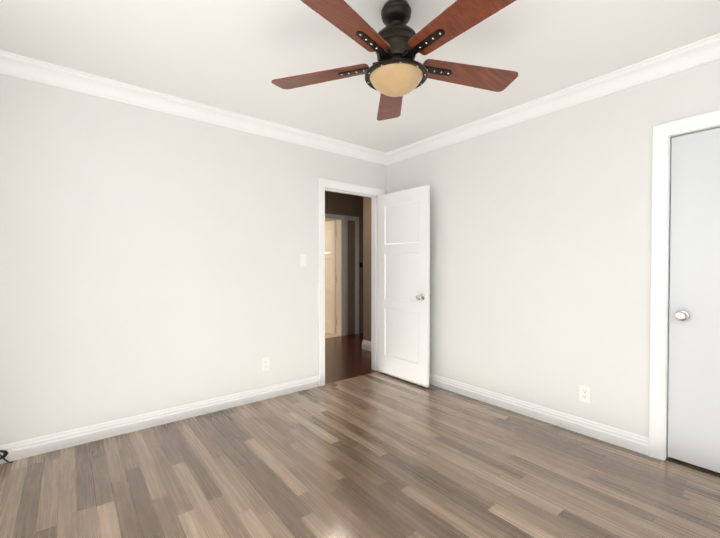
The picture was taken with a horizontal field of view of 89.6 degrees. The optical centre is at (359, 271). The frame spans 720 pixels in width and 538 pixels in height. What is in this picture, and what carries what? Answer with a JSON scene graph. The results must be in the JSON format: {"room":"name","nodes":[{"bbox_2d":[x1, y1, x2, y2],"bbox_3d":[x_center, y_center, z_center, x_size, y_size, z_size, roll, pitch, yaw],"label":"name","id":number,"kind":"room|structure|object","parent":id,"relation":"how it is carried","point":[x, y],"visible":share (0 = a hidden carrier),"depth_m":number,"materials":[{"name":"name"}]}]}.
{"room":"empty bedroom","nodes":[
{"label":"empty bedroom","id":0,"kind":"room"},
{"bbox_2d":[0,74,386,444],"bbox_3d":[-1.081,-0.084,3.116,3.690,2.440,0.120,-1,1,-39],"label":"wall","id":1,"kind":"structure","parent":0,"point":[149,260],"depth_m":2.64,"materials":[{"name":"paint"}]},
{"bbox_2d":[0,375,318,463],"bbox_3d":[-1.385,1.088,2.803,2.502,0.106,0.017,-1,1,-39],"label":"baseboard","id":2,"kind":"structure","parent":1,"relation":"attached to","point":[17,450],"depth_m":2.64,"materials":[{"name":"white wood"}]},
{"bbox_2d":[0,50,387,164],"bbox_3d":[-1.016,-1.249,3.018,3.270,0.106,0.086,-1,1,-39],"label":"crown molding","id":3,"kind":"structure","parent":1,"relation":"attached to","point":[11,64],"depth_m":2.68,"materials":[{"name":"white wood"}]},
{"bbox_2d":[262,357,268,370],"bbox_3d":[-0.842,0.825,3.239,0.070,0.115,0.008,-1,1,-39],"label":"electrical outlet","id":4,"kind":"object","parent":1,"relation":"attached to","point":[265,364],"visible":1,"depth_m":3.24,"materials":[{"name":"white plastic"}]},
{"bbox_2d":[299,254,305,265],"bbox_3d":[-0.544,-0.109,3.462,0.070,0.115,0.012,-1,1,-39],"label":"light switch","id":5,"kind":"object","parent":1,"relation":"attached to","point":[302,259],"visible":1,"depth_m":3.46,"materials":[{"name":"white plastic"}]},
{"bbox_2d":[318,178,384,385],"bbox_3d":[-0.102,0.101,3.888,0.875,2.048,0.148,-1,1,-39],"label":"door frame","id":6,"kind":"structure","parent":1,"relation":"attached to","point":[323,183],"depth_m":3.74,"materials":[{"name":"white wood"}]},
{"bbox_2d":[378,185,430,386],"bbox_3d":[0.434,0.138,3.768,0.173,1.946,0.715,-1,1,-39],"label":"bedroom door","id":7,"kind":"structure","parent":6,"relation":"attached to","point":[404,296],"depth_m":3.72,"materials":[{"name":"white paint"}]},
{"bbox_2d":[325,191,362,334],"bbox_3d":[-0.721,-0.126,5.904,3.400,2.440,0.120,-1,1,-39],"label":"wall","id":8,"kind":"structure","parent":0,"point":[336,203],"depth_m":6.31,"materials":[{"name":"brown paint"}]},
{"bbox_2d":[325,221,336,333],"bbox_3d":[-0.694,0.097,6.457,0.203,1.946,0.702,-1,1,-39],"label":"hall door","id":9,"kind":"structure","parent":8,"relation":"in","point":[330,276],"depth_m":6.30,"materials":[{"name":"white paint"}]},
{"bbox_2d":[325,213,358,335],"bbox_3d":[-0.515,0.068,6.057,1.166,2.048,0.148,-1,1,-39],"label":"door frame","id":10,"kind":"structure","parent":8,"relation":"attached to","point":[344,219],"depth_m":6.19,"materials":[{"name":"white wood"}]},
{"bbox_2d":[348,221,354,333],"bbox_3d":[-0.151,0.101,6.283,0.150,1.955,0.005,-1,1,-39],"label":"hall door","id":11,"kind":"structure","parent":8,"relation":"in","point":[351,277],"depth_m":6.28,"materials":[{"name":"beige paint"}]},
{"bbox_2d":[325,317,377,383],"bbox_3d":[-0.809,1.133,6.032,3.640,0.080,4.300,-1,1,-39],"label":"floor","id":12,"kind":"structure","parent":0,"point":[347,356],"depth_m":4.66,"materials":[{"name":"brown wood"}]},
{"bbox_2d":[0,371,719,537],"bbox_3d":[0.167,1.200,1.579,3.690,0.080,3.870,-1,1,-39],"label":"floor","id":13,"kind":"structure","parent":0,"point":[378,454],"depth_m":2.02,"materials":[{"name":"brown wood"}]},
{"bbox_2d":[0,450,13,462],"bbox_3d":[-2.152,1.090,2.166,0.124,0.121,0.049,-1,1,-39],"label":"cord","id":14,"kind":"object","parent":13,"relation":"on","point":[5,453],"visible":1,"depth_m":2.17,"materials":[{"name":"black plastic"}]},
{"bbox_2d":[0,0,719,152],"bbox_3d":[0.130,-1.321,1.588,3.690,0.080,3.990,-1,1,-39],"label":"ceiling","id":15,"kind":"structure","parent":0,"point":[237,56],"depth_m":2.09,"materials":[{"name":"paint"}]},
{"bbox_2d":[271,0,517,120],"bbox_3d":[0.190,-1.074,1.726,1.294,0.418,1.260,-1,1,-39],"label":"fan","id":16,"kind":"object","parent":15,"relation":"hanging from","point":[395,73],"visible":1,"depth_m":1.68,"materials":[{"name":"brown wood"}]},
{"bbox_2d":[363,196,370,340],"bbox_3d":[0.363,-0.110,4.896,0.130,2.440,0.850,-1,1,-39],"label":"wall","id":17,"kind":"structure","parent":0,"point":[367,268],"depth_m":5.12,"materials":[{"name":"beige paint"}]},
{"bbox_2d":[362,340,370,350],"bbox_3d":[0.351,1.043,4.914,0.147,0.132,0.867,-1,1,-39],"label":"baseboard","id":18,"kind":"structure","parent":17,"relation":"attached to","point":[366,344],"depth_m":5.12,"materials":[{"name":"white wood"}]},
{"bbox_2d":[387,59,719,437],"bbox_3d":[1.560,-0.077,2.676,0.120,2.440,3.870,-1,1,-39],"label":"wall","id":19,"kind":"structure","parent":0,"point":[540,260],"depth_m":2.70,"materials":[{"name":"paint"}]},
{"bbox_2d":[429,373,648,455],"bbox_3d":[1.048,1.082,3.212,0.030,0.106,2.422,-1,1,-39],"label":"baseboard","id":20,"kind":"structure","parent":19,"relation":"attached to","point":[628,440],"depth_m":2.73,"materials":[{"name":"white wood"}]},
{"bbox_2d":[388,33,719,164],"bbox_3d":[1.442,-1.243,2.641,0.086,0.106,3.750,-1,1,-39],"label":"crown molding","id":21,"kind":"structure","parent":19,"relation":"attached to","point":[692,55],"depth_m":2.52,"materials":[{"name":"white wood"}]},
{"bbox_2d":[579,385,590,402],"bbox_3d":[1.585,0.860,2.557,0.008,0.115,0.070,-1,1,-39],"label":"electrical outlet","id":22,"kind":"object","parent":19,"relation":"attached to","point":[584,393],"visible":1,"depth_m":2.55,"materials":[{"name":"white plastic"}]},
{"bbox_2d":[649,110,719,459],"bbox_3d":[2.126,0.130,1.954,0.148,2.048,0.866,-1,1,-39],"label":"door frame","id":23,"kind":"structure","parent":19,"relation":"attached to","point":[662,132],"depth_m":2.21,"materials":[{"name":"white wood"}]},
{"bbox_2d":[667,128,719,472],"bbox_3d":[2.095,0.165,1.930,0.104,1.946,0.702,-1,1,-39],"label":"closet door","id":24,"kind":"structure","parent":19,"relation":"in","point":[694,381],"depth_m":2.12,"materials":[{"name":"paint"}]}
]}

